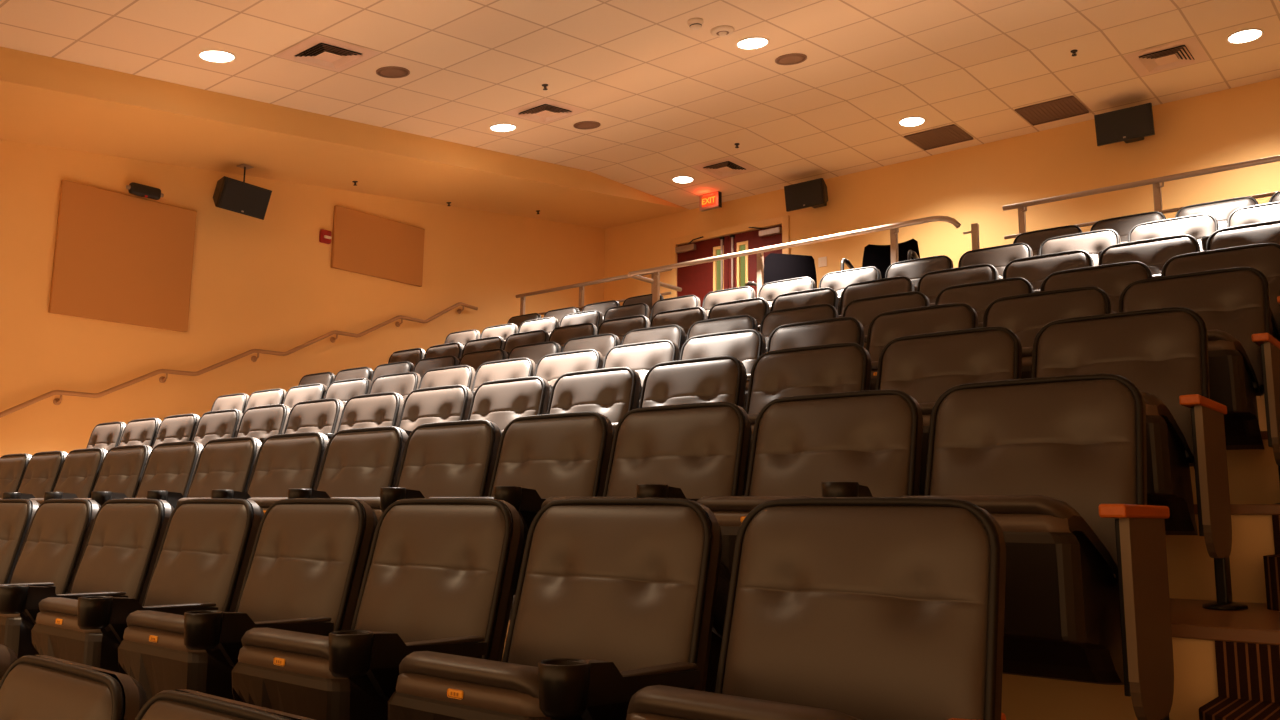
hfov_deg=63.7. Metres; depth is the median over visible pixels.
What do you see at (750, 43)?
recessed light
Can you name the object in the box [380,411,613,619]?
seat
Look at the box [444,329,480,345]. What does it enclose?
seat
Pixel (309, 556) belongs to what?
seat
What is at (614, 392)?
seat
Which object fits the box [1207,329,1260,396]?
seat cushion
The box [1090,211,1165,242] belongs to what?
seat
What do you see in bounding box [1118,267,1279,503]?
seat
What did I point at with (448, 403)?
seat
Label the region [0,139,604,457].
wall
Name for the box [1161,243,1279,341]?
seat
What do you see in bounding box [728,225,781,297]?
door
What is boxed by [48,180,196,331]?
acoustic panel
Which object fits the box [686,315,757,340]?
seat
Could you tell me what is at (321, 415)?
seat
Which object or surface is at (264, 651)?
seat cushion
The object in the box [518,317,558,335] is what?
seat
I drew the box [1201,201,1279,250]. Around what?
seat
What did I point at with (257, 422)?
seat
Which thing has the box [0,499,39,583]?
seat
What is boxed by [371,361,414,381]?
seat
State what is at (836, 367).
seat
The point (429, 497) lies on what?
seat cushion
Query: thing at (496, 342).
seat
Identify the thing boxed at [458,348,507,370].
seat
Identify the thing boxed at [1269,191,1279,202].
seat
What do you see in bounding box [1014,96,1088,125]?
ceiling vent
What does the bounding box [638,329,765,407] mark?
seat
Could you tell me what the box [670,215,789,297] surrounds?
trim
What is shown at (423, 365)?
seat
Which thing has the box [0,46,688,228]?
ceiling
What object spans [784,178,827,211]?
loudspeaker
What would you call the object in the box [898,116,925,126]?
recessed light
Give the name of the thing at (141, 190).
infrared emitter
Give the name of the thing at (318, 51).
ceiling vent
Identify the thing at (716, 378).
seat
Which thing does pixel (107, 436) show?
seat
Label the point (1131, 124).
loudspeaker
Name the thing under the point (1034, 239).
seat
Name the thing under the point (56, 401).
wall handrail
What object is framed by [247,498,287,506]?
seat cushion
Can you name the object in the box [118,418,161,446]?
seat
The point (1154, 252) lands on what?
seat
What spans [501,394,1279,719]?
floor
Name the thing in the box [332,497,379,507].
seat cushion
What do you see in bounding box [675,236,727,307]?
door
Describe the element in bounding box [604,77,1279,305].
wall
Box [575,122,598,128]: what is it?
grille
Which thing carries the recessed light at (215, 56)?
in the ceiling at (667, 97)
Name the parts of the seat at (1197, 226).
backrest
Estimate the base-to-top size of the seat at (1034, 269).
0.894 m
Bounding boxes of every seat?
[0,448,107,498]
[0,453,31,497]
[0,498,263,672]
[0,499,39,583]
[0,499,173,658]
[0,644,17,680]
[0,655,147,719]
[2,445,152,503]
[10,499,100,593]
[18,451,67,497]
[44,441,203,500]
[77,498,377,699]
[86,422,126,450]
[91,437,261,505]
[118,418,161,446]
[135,689,314,719]
[147,432,329,508]
[152,414,199,447]
[184,498,523,719]
[192,409,242,445]
[208,398,343,441]
[211,393,249,413]
[211,426,408,512]
[236,404,290,438]
[244,388,286,411]
[259,392,404,442]
[283,383,326,408]
[288,419,501,521]
[298,372,334,387]
[323,385,472,438]
[324,378,371,404]
[329,498,721,719]
[333,367,372,381]
[369,372,420,399]
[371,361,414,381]
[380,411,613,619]
[388,348,424,365]
[403,376,550,435]
[413,355,458,377]
[418,365,475,389]
[424,342,463,358]
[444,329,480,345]
[458,330,548,360]
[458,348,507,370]
[461,336,504,356]
[471,349,603,394]
[471,357,535,390]
[480,323,518,340]
[494,402,751,533]
[501,367,640,431]
[507,313,541,328]
[507,323,597,354]
[508,341,561,364]
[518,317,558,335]
[538,497,1005,719]
[543,307,579,324]
[550,340,679,390]
[559,310,602,328]
[560,315,649,348]
[562,333,620,357]
[581,300,619,317]
[603,303,649,321]
[612,356,746,431]
[620,307,706,342]
[621,324,685,352]
[623,294,663,319]
[636,389,922,692]
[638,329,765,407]
[649,295,700,322]
[685,297,769,341]
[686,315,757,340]
[702,286,755,318]
[743,317,864,409]
[744,342,871,495]
[758,277,815,310]
[758,287,838,331]
[760,304,838,352]
[819,266,880,314]
[821,373,1173,719]
[838,276,914,316]
[842,291,929,348]
[866,303,977,389]
[875,326,1021,495]
[885,255,952,290]
[917,264,998,305]
[935,277,1033,327]
[958,243,1032,278]
[983,286,1110,378]
[1003,250,1093,292]
[1013,225,1082,255]
[1031,307,1247,609]
[1038,229,1120,265]
[1040,261,1152,312]
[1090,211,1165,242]
[1098,214,1218,259]
[1098,234,1199,277]
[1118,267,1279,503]
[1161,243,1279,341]
[1175,196,1258,228]
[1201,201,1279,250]
[1206,220,1279,250]
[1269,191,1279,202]
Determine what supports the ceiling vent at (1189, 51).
in the ceiling at (667, 97)
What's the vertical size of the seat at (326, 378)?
0.894 m
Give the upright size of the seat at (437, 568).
0.894 m
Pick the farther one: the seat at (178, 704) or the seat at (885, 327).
the seat at (885, 327)
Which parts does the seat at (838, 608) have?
armrest, backrest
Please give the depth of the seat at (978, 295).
5.35 m
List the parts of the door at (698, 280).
glass frame, glass pane, latch rod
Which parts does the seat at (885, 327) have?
backrest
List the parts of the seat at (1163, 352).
backrest, panel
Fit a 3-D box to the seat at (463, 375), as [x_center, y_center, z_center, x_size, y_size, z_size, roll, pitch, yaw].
[-1.431,0.462,6.544,0.600,0.894,0.574,-6,-11,39]
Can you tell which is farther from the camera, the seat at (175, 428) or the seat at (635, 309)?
the seat at (635, 309)
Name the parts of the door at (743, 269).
latch rod, glass pane, glass frame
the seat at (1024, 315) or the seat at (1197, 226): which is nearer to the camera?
the seat at (1024, 315)
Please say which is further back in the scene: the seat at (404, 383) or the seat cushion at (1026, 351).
the seat at (404, 383)
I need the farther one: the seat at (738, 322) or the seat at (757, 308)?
the seat at (757, 308)
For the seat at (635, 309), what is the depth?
9.30 m
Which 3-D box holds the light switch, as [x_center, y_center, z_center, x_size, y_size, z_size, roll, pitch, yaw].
[2.245,-1.208,12.676,0.116,0.120,0.014,-6,-11,39]
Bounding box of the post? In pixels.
[963,223,979,249]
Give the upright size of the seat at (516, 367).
0.894 m
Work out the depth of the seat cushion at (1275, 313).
4.39 m
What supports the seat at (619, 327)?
on the floor
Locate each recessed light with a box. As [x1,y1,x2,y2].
[198,49,235,62]
[489,123,516,131]
[672,176,693,183]
[736,37,768,49]
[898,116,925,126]
[1226,28,1263,43]
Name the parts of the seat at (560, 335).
backrest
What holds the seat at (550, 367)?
on the floor
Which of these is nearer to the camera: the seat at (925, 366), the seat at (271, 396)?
the seat at (925, 366)
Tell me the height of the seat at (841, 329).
0.894 m
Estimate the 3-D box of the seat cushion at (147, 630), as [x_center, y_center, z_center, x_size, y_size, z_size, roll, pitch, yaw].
[-1.101,0.764,2.684,0.440,0.216,0.347,-6,-11,39]
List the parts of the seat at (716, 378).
backrest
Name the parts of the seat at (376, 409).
backrest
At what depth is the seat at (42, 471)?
6.29 m
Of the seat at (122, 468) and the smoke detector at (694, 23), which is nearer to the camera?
the seat at (122, 468)
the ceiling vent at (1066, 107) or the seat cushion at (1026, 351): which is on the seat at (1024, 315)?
the seat cushion at (1026, 351)
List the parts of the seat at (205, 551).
armrest, backrest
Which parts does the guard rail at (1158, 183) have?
post, rail, handrail, post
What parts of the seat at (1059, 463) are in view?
armrest, backrest, panel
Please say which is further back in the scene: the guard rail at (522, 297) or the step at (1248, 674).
the guard rail at (522, 297)
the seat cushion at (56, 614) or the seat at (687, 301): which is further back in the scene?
the seat at (687, 301)
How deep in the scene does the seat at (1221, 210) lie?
7.08 m
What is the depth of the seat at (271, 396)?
8.09 m
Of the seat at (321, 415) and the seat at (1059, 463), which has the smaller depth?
the seat at (1059, 463)
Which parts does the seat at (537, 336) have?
backrest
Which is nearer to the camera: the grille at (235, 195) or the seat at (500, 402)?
the seat at (500, 402)
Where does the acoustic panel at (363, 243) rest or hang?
attached to the wall at (270, 283)
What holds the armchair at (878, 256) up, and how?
on the floor
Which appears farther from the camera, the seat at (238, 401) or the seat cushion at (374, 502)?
the seat at (238, 401)
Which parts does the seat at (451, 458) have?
armrest, backrest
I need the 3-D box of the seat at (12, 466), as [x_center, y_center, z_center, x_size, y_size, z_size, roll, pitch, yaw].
[-4.265,1.033,6.534,0.600,0.894,0.574,-6,-11,39]
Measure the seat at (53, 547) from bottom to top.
0.894 m
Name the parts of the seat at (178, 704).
backrest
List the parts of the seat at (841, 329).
backrest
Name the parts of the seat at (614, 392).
backrest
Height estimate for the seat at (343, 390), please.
0.894 m
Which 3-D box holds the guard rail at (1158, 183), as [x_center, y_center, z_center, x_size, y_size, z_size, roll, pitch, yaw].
[4.539,-0.972,6.978,4.130,0.928,0.106,-6,-11,39]
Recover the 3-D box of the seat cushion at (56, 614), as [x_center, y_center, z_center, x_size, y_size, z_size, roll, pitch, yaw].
[-1.542,0.814,3.048,0.440,0.216,0.347,-6,-11,39]
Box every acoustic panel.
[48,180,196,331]
[331,205,424,286]
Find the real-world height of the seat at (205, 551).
0.894 m
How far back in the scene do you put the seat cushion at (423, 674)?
1.84 m
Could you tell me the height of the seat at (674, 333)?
0.894 m
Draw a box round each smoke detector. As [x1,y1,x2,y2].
[687,18,703,29]
[711,25,733,36]
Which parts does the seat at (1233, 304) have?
backrest, panel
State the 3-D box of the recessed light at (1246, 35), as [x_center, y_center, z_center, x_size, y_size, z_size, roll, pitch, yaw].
[5.221,-2.792,8.892,0.280,0.009,0.280,-6,-11,39]
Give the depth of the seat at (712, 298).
8.61 m
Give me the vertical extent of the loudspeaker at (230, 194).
0.492 m
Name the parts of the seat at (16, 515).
backrest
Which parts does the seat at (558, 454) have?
armrest, backrest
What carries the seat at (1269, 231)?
on the floor
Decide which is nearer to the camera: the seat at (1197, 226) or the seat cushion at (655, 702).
the seat cushion at (655, 702)
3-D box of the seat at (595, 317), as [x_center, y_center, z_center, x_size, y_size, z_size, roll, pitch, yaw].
[-0.726,-0.035,9.502,0.600,0.894,0.574,-6,-11,39]
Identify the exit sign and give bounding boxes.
[699,191,721,211]
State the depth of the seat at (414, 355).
9.85 m
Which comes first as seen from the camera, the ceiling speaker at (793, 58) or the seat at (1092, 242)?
the seat at (1092, 242)
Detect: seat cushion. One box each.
[28,498,43,503]
[39,597,110,631]
[126,610,218,650]
[177,498,198,504]
[241,627,366,674]
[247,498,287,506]
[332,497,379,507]
[399,651,538,698]
[429,497,493,498]
[541,497,636,508]
[627,685,860,719]
[696,496,810,511]
[748,413,758,423]
[871,361,877,369]
[901,495,1117,579]
[918,402,934,414]
[1022,347,1031,356]
[1140,391,1194,469]
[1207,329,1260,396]
[1270,309,1279,338]
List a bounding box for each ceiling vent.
[276,35,379,71]
[503,99,586,123]
[691,156,758,178]
[904,124,972,150]
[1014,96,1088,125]
[1123,37,1209,76]
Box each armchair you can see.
[745,253,816,288]
[841,239,919,278]
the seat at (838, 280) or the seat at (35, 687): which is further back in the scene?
the seat at (838, 280)
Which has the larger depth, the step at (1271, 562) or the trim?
the trim
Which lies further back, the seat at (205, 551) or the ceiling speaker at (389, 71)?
the ceiling speaker at (389, 71)
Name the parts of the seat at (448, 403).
backrest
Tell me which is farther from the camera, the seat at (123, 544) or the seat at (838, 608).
the seat at (123, 544)
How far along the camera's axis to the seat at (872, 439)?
2.79 m
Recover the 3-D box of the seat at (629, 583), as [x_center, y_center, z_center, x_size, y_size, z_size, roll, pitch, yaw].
[-0.215,0.714,2.001,0.600,0.894,0.574,-6,-11,39]
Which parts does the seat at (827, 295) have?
backrest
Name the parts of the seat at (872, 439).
armrest, leg, backrest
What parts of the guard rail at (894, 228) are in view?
post, post, post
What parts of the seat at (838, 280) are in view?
backrest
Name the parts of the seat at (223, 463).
armrest, backrest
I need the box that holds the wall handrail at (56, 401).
[0,302,477,417]
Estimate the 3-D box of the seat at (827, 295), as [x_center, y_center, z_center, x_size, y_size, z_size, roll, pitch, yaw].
[0.966,-0.065,6.917,0.600,0.894,0.574,-6,-11,39]
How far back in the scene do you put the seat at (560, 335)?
8.48 m
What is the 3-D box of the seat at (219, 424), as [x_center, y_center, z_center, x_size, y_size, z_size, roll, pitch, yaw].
[-2.953,0.751,6.627,0.600,0.894,0.574,-6,-11,39]
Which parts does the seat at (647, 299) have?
backrest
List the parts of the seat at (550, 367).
backrest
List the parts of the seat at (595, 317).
backrest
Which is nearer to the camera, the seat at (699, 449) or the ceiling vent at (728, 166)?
the seat at (699, 449)
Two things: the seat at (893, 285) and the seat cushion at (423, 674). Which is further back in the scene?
the seat at (893, 285)
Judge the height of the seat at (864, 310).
0.894 m
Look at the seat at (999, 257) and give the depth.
7.14 m
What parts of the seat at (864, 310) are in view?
backrest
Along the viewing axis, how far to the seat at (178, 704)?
1.53 m
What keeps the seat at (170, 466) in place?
on the floor
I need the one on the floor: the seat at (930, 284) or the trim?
the seat at (930, 284)
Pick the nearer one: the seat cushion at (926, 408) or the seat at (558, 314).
the seat cushion at (926, 408)
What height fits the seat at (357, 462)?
0.894 m
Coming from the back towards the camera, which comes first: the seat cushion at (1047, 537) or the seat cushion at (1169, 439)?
the seat cushion at (1169, 439)
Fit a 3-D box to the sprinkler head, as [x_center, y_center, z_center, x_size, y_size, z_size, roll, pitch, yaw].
[3.882,-2.743,9.210,0.060,0.043,0.060,-6,-11,39]
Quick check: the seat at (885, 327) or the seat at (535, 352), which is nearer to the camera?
the seat at (885, 327)
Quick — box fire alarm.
[319,229,331,243]
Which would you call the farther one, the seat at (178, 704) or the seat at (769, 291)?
the seat at (769, 291)
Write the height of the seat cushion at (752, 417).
0.216 m
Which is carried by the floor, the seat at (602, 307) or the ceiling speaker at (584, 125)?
the seat at (602, 307)
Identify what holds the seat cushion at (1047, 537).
on the seat at (1059, 463)
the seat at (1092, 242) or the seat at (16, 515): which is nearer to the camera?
the seat at (16, 515)
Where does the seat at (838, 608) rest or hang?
on the floor
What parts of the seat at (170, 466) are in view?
armrest, backrest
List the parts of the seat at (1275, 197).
backrest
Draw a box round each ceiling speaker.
[376,66,409,77]
[573,121,600,129]
[775,53,806,64]
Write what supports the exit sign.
hanging from the ceiling at (667, 97)
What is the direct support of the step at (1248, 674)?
on the floor
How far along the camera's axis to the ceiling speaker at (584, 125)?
10.61 m
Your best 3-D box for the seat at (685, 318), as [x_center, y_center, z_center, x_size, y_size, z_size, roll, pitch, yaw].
[0.122,0.030,7.616,0.600,0.894,0.574,-6,-11,39]
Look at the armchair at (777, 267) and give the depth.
8.91 m
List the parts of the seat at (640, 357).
backrest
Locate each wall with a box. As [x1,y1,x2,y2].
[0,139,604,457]
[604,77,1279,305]
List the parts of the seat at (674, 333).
backrest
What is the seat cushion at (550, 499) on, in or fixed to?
on the seat at (699, 449)
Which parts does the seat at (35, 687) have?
backrest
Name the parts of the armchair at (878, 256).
arm frame, arm frame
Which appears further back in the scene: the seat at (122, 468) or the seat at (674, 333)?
the seat at (674, 333)
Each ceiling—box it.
[0,0,1279,209]
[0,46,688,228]
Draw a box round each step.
[1199,641,1279,719]
[1263,515,1279,610]
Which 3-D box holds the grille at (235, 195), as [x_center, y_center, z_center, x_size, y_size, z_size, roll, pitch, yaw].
[-3.936,-1.608,10.287,0.109,0.269,0.500,-5,-10,34]
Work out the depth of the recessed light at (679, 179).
12.85 m
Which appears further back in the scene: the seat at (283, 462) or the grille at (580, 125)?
the grille at (580, 125)
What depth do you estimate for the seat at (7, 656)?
2.08 m
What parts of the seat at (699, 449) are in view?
armrest, backrest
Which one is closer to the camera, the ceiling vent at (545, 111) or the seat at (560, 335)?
the seat at (560, 335)
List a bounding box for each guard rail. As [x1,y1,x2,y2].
[516,269,671,314]
[628,216,960,305]
[1003,155,1279,238]
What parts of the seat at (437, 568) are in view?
armrest, backrest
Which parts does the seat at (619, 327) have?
backrest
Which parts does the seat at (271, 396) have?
backrest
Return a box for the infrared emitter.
[126,182,163,199]
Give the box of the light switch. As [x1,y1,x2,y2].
[818,257,826,266]
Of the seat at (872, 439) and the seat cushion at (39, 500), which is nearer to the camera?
the seat at (872, 439)
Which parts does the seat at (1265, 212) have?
backrest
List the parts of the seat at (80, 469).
backrest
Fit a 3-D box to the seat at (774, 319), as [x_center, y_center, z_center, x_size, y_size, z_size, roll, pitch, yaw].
[0.771,0.102,5.897,0.600,0.894,0.574,-6,-11,39]
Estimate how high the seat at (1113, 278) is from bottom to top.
0.894 m
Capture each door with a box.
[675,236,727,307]
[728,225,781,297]
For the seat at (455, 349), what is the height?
0.894 m
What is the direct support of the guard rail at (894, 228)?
on the floor
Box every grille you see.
[219,179,270,218]
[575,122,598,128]
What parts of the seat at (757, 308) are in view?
backrest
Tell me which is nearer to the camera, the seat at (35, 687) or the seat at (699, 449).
the seat at (35, 687)
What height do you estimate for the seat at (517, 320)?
0.894 m
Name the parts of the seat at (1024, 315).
backrest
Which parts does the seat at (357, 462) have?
armrest, backrest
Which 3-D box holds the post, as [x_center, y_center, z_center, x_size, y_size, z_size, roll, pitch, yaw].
[2.430,-0.584,7.483,0.136,0.830,0.090,-6,-11,39]
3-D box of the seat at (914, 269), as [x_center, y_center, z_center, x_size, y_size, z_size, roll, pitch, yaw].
[1.876,-0.328,7.348,0.600,0.894,0.574,-6,-11,39]
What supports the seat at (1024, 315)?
on the floor
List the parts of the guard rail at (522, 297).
post, post, handrail, rail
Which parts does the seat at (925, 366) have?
backrest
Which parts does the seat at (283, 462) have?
armrest, backrest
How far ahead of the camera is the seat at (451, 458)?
3.83 m
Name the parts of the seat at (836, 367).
backrest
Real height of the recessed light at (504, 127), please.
0.041 m
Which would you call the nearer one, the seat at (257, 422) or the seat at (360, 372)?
the seat at (257, 422)
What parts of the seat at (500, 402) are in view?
backrest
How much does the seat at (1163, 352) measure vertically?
0.894 m
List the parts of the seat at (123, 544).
armrest, backrest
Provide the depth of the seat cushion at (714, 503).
2.56 m
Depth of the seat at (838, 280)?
7.88 m
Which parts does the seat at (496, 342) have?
backrest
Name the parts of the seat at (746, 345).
backrest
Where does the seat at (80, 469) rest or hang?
on the floor
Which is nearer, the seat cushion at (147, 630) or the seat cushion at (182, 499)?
the seat cushion at (147, 630)
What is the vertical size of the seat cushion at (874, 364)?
0.216 m
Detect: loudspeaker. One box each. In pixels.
[213,164,271,219]
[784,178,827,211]
[1094,103,1154,145]
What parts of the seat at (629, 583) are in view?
armrest, backrest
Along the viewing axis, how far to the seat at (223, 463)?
4.89 m
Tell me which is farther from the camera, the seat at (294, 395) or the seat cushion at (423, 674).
the seat at (294, 395)
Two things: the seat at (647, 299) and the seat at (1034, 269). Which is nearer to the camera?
the seat at (1034, 269)
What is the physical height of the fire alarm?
0.150 m
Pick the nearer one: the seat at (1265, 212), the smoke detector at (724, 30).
the seat at (1265, 212)
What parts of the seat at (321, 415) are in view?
backrest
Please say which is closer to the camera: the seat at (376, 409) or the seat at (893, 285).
the seat at (376, 409)
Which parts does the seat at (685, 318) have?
backrest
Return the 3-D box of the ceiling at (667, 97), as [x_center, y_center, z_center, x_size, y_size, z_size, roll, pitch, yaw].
[0.610,-2.729,4.476,12.278,1.543,14.910,-6,-11,39]
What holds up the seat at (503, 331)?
on the floor
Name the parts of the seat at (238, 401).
backrest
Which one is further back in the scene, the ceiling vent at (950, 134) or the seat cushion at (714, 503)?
the ceiling vent at (950, 134)
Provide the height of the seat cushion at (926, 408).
0.216 m
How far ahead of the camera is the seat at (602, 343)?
7.10 m
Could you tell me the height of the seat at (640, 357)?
0.894 m
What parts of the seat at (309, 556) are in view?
armrest, backrest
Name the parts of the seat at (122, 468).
armrest, backrest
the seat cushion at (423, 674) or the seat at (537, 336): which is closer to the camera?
the seat cushion at (423, 674)

